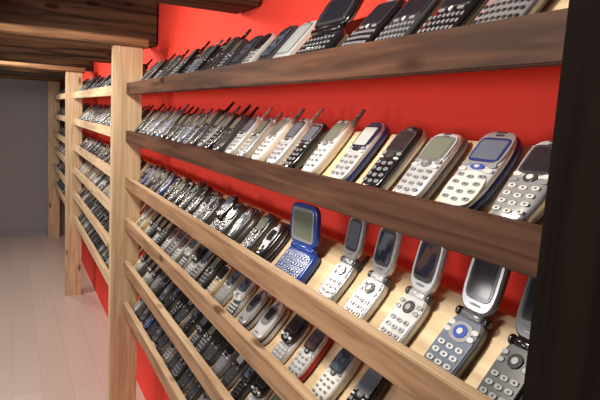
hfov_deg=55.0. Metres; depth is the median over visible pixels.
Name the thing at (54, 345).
floor
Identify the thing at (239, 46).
cell phone
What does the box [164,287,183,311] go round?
cell phone
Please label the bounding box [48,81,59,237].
post
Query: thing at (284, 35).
mobile phone
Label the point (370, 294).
phone
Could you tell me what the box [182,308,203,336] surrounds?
cell phone
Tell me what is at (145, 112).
phone
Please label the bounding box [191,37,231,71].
phone
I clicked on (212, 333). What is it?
cell phone
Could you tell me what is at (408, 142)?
mobile phone
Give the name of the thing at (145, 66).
phone
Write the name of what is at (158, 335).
phone
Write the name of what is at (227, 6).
ceiling beam
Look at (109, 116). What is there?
phone
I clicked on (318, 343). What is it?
mobile phone
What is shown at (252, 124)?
phone
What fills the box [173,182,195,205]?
cell phone
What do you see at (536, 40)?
display shelf
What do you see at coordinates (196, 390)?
cell phone
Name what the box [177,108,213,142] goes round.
phone
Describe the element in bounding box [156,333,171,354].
cell phone
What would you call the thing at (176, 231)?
cell phone
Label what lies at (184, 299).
cell phone
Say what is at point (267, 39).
mobile phone
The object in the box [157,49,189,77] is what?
phone
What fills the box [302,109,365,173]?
phone
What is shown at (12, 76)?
plank
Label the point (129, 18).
ceiling beam
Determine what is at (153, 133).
phone
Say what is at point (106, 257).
phone
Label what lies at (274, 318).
phone
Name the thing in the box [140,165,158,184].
phone
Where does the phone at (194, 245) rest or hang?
on the display shelf at (536, 40)
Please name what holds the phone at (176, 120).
on the display shelf at (536, 40)
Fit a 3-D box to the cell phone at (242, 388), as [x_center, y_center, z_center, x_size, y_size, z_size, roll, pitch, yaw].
[-0.124,0.421,1.327,0.074,0.084,0.046,-1,9,-31]
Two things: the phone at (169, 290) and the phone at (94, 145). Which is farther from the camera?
the phone at (94, 145)
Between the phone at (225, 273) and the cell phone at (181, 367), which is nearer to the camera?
the phone at (225, 273)
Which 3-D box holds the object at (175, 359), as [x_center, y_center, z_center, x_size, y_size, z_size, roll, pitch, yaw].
[-0.390,0.503,1.871,0.085,0.097,0.046,-1,9,-29]
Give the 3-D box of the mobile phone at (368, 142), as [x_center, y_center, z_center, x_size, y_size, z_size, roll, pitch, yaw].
[0.093,-0.072,0.903,0.091,0.104,0.054,-1,9,-29]
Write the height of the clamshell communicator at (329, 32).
0.131 m
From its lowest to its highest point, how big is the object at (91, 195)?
0.095 m
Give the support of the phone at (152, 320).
on the display shelf at (536, 40)
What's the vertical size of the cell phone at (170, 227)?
0.104 m
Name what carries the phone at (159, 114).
on the display shelf at (536, 40)
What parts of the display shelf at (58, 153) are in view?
rail, rail, rail, rail, rail, rail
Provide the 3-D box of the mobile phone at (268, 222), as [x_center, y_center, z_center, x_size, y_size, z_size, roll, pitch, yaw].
[-0.093,0.077,1.266,0.083,0.094,0.049,-1,9,-27]
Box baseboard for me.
[0,230,46,235]
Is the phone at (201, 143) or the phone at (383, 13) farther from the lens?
the phone at (201, 143)
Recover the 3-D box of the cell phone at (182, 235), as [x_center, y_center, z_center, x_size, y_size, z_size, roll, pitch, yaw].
[-0.395,0.138,1.874,0.089,0.101,0.054,-1,9,-27]
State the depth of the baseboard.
6.31 m
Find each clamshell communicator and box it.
[275,202,320,283]
[295,0,364,53]
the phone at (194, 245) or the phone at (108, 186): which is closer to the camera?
the phone at (194, 245)
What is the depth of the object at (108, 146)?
3.28 m
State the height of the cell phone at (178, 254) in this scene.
0.085 m
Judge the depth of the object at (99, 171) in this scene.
3.57 m
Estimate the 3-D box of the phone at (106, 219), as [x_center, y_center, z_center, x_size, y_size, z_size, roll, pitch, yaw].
[-1.048,0.105,3.158,0.076,0.087,0.051,0,9,-24]
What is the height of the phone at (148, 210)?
0.093 m
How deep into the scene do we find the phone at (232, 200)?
1.46 m
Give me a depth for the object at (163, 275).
2.07 m
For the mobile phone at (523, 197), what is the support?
on the display shelf at (536, 40)
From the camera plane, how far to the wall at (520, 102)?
1.19 m
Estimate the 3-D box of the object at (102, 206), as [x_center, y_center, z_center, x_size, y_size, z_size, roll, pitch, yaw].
[-1.179,0.063,3.420,0.084,0.095,0.052,-2,9,-33]
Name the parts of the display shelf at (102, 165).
rail, rail, rail, rail, rail, rail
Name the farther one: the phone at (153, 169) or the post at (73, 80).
the post at (73, 80)
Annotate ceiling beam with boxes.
[0,0,158,48]
[0,38,111,62]
[0,53,92,71]
[0,67,64,75]
[141,0,260,13]
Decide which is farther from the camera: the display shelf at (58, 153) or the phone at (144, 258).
the display shelf at (58, 153)
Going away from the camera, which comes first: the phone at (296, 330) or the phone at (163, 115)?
the phone at (296, 330)
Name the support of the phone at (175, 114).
on the display shelf at (536, 40)
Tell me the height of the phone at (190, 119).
0.116 m
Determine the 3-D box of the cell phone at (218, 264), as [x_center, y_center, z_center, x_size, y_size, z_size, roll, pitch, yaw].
[-0.237,0.197,1.551,0.084,0.094,0.048,-1,9,-30]
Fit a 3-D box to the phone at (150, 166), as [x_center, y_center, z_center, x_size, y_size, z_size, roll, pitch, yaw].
[-0.627,-0.098,2.317,0.068,0.094,0.047,-1,9,-30]
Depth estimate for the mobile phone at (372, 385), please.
0.89 m
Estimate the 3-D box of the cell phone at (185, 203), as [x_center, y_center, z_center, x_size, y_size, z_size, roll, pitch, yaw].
[-0.328,-0.006,1.739,0.089,0.101,0.047,-1,9,-27]
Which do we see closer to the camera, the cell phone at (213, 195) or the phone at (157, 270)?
the cell phone at (213, 195)
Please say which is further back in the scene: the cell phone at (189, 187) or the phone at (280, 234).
the cell phone at (189, 187)
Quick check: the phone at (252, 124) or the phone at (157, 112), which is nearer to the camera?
the phone at (252, 124)
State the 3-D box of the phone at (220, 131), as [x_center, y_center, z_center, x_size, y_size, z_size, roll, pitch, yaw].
[-0.187,-0.183,1.479,0.112,0.129,0.050,0,9,-25]
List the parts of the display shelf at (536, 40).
rail, rail, rail, rail, rail, rail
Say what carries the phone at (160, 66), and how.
on the display shelf at (536, 40)
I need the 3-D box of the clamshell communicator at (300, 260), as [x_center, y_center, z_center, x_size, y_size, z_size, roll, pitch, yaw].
[-0.006,0.082,1.068,0.060,0.151,0.108,-1,9,-28]
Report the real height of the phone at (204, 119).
0.118 m
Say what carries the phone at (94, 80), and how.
on the display shelf at (102, 165)
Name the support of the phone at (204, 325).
in the display shelf at (536, 40)
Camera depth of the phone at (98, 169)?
3.64 m
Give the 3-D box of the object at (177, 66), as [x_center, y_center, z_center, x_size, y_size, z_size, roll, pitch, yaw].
[-0.387,-0.414,1.836,0.080,0.091,0.048,-1,9,-26]
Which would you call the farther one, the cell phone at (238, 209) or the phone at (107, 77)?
the phone at (107, 77)
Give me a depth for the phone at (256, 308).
1.26 m
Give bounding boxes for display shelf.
[53,94,88,211]
[73,69,152,296]
[123,0,568,399]
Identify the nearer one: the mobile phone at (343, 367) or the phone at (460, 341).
the phone at (460, 341)
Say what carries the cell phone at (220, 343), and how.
on the display shelf at (536, 40)
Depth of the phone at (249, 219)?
1.32 m
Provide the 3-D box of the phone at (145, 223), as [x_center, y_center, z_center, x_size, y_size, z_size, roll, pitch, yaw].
[-0.593,0.079,2.256,0.081,0.092,0.050,-1,9,-27]
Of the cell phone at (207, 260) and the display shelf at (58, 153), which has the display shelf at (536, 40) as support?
the cell phone at (207, 260)
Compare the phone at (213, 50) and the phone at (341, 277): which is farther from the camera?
the phone at (213, 50)
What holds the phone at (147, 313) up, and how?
in the display shelf at (536, 40)
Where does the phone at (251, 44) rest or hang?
on the display shelf at (536, 40)
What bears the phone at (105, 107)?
on the display shelf at (102, 165)
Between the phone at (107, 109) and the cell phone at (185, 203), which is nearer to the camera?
the cell phone at (185, 203)
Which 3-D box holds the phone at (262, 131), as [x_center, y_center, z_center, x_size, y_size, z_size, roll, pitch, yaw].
[-0.091,-0.142,1.278,0.097,0.113,0.049,-1,9,-31]
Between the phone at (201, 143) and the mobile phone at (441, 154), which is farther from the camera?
the phone at (201, 143)
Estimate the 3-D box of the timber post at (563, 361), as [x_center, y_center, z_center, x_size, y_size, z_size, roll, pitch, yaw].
[0.301,0.533,0.478,0.218,1.709,0.206,-1,9,-27]
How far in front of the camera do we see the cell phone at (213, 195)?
1.59 m
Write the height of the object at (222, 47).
0.093 m
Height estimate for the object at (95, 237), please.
0.098 m
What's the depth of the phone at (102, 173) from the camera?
3.44 m
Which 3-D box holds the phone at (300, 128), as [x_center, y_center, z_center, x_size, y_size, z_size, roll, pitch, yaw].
[-0.012,-0.123,1.131,0.106,0.124,0.051,-1,9,-30]
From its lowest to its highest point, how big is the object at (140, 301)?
0.089 m
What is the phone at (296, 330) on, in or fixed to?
on the display shelf at (536, 40)
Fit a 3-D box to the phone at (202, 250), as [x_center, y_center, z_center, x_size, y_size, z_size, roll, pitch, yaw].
[-0.298,0.171,1.678,0.075,0.104,0.052,0,9,-22]
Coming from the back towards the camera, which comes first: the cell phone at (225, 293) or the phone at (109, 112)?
the phone at (109, 112)
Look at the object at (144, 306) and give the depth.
2.29 m
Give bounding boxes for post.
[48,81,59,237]
[65,71,82,295]
[107,45,142,399]
[522,0,599,399]
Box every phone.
[84,75,100,89]
[87,104,105,120]
[88,141,99,152]
[89,168,99,179]
[91,142,103,154]
[92,104,110,121]
[93,172,103,184]
[95,107,110,122]
[97,75,110,87]
[99,110,110,123]
[102,114,110,124]
[102,183,109,193]
[102,213,109,225]
[103,252,108,262]
[134,103,164,131]
[135,252,149,271]
[136,206,152,226]
[138,107,166,132]
[138,164,152,182]
[139,209,156,230]
[139,307,152,323]
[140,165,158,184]
[142,105,153,119]
[142,106,171,133]
[142,261,157,282]
[143,59,152,69]
[143,314,156,331]
[144,212,160,232]
[146,53,175,79]
[146,107,175,134]
[146,266,162,287]
[149,169,166,188]
[150,107,180,135]
[152,60,171,78]
[152,218,170,241]
[152,326,164,344]
[155,104,188,136]
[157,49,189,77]
[157,174,178,195]
[159,106,193,138]
[159,281,177,304]
[165,107,198,139]
[171,109,204,140]
[172,41,210,74]
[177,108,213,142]
[178,239,201,269]
[183,108,219,143]
[185,39,223,72]
[185,245,208,273]
[189,101,234,145]
[189,316,212,346]
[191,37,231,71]
[197,105,240,147]
[204,105,250,148]
[205,29,251,69]
[205,265,234,297]
[210,195,238,228]
[212,106,258,151]
[225,107,272,154]
[226,207,259,242]
[226,277,257,317]
[228,35,263,65]
[237,112,282,157]
[238,289,272,329]
[240,33,276,63]
[241,213,277,252]
[247,376,272,399]
[251,108,304,161]
[252,300,290,344]
[255,222,290,261]
[266,107,323,165]
[271,313,310,363]
[282,123,328,168]
[288,328,332,381]
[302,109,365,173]
[311,348,361,399]
[318,217,369,302]
[330,122,389,181]
[342,0,406,45]
[344,227,403,321]
[346,367,389,399]
[362,126,427,189]
[375,0,443,40]
[378,241,448,345]
[394,133,467,198]
[417,0,488,33]
[423,258,510,377]
[440,132,522,210]
[471,0,549,23]
[477,277,535,399]
[492,140,552,223]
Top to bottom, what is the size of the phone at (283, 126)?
0.122 m
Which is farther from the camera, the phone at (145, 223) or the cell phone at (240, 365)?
the phone at (145, 223)
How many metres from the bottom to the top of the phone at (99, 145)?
0.090 m
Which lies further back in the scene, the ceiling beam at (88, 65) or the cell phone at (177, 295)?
the ceiling beam at (88, 65)
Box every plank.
[0,22,148,48]
[0,60,85,72]
[0,73,62,81]
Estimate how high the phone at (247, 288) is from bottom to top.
0.101 m
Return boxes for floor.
[0,234,144,399]
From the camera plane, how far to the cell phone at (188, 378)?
1.72 m
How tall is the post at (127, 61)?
1.681 m
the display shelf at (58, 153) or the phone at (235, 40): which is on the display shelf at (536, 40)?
the phone at (235, 40)
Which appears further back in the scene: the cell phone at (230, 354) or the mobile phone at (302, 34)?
the cell phone at (230, 354)
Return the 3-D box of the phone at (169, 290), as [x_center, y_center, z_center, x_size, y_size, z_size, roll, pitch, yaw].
[-0.443,0.311,1.956,0.071,0.082,0.045,-1,9,-29]
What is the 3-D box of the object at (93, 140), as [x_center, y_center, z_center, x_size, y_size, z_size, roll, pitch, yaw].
[-1.414,-0.365,3.883,0.087,0.098,0.045,-1,9,-31]
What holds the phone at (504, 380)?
on the display shelf at (536, 40)
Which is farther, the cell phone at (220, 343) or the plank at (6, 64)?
the plank at (6, 64)
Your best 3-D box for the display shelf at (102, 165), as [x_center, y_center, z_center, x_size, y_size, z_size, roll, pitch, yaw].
[-1.156,-0.193,3.366,0.125,1.028,2.096,-1,9,-27]
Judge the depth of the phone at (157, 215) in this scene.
2.18 m
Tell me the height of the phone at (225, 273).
0.087 m
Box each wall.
[0,71,64,234]
[81,0,560,399]
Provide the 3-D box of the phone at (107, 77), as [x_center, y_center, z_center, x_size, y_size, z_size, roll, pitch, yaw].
[-1.107,-0.678,3.291,0.108,0.126,0.048,-1,9,-29]
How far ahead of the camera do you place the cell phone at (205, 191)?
1.66 m
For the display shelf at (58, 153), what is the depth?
5.45 m
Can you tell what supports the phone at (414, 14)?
on the display shelf at (536, 40)
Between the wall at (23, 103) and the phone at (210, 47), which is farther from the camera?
the wall at (23, 103)
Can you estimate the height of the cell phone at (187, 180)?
0.098 m
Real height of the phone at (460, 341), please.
0.173 m
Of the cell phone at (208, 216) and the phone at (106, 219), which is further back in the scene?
the phone at (106, 219)
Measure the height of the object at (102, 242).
0.093 m
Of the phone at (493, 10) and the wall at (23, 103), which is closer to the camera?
the phone at (493, 10)
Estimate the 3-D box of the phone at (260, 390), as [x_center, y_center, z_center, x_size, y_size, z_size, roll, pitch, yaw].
[-0.088,0.421,1.267,0.076,0.104,0.052,-2,9,-32]
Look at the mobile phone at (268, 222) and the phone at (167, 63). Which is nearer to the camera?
the mobile phone at (268, 222)
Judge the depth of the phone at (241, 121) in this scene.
1.40 m
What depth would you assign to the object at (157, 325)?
2.11 m
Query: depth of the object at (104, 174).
3.38 m
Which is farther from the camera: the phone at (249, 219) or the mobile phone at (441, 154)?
the phone at (249, 219)
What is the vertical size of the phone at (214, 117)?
0.136 m
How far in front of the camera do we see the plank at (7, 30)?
2.20 m
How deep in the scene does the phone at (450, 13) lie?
0.68 m
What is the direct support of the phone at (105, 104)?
on the display shelf at (102, 165)
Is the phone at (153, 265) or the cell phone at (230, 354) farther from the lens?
the phone at (153, 265)
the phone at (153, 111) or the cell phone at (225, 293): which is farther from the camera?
the phone at (153, 111)
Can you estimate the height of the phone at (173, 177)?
0.093 m
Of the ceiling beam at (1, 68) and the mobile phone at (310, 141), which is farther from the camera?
the ceiling beam at (1, 68)
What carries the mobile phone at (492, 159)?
on the display shelf at (536, 40)
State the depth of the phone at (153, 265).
2.19 m

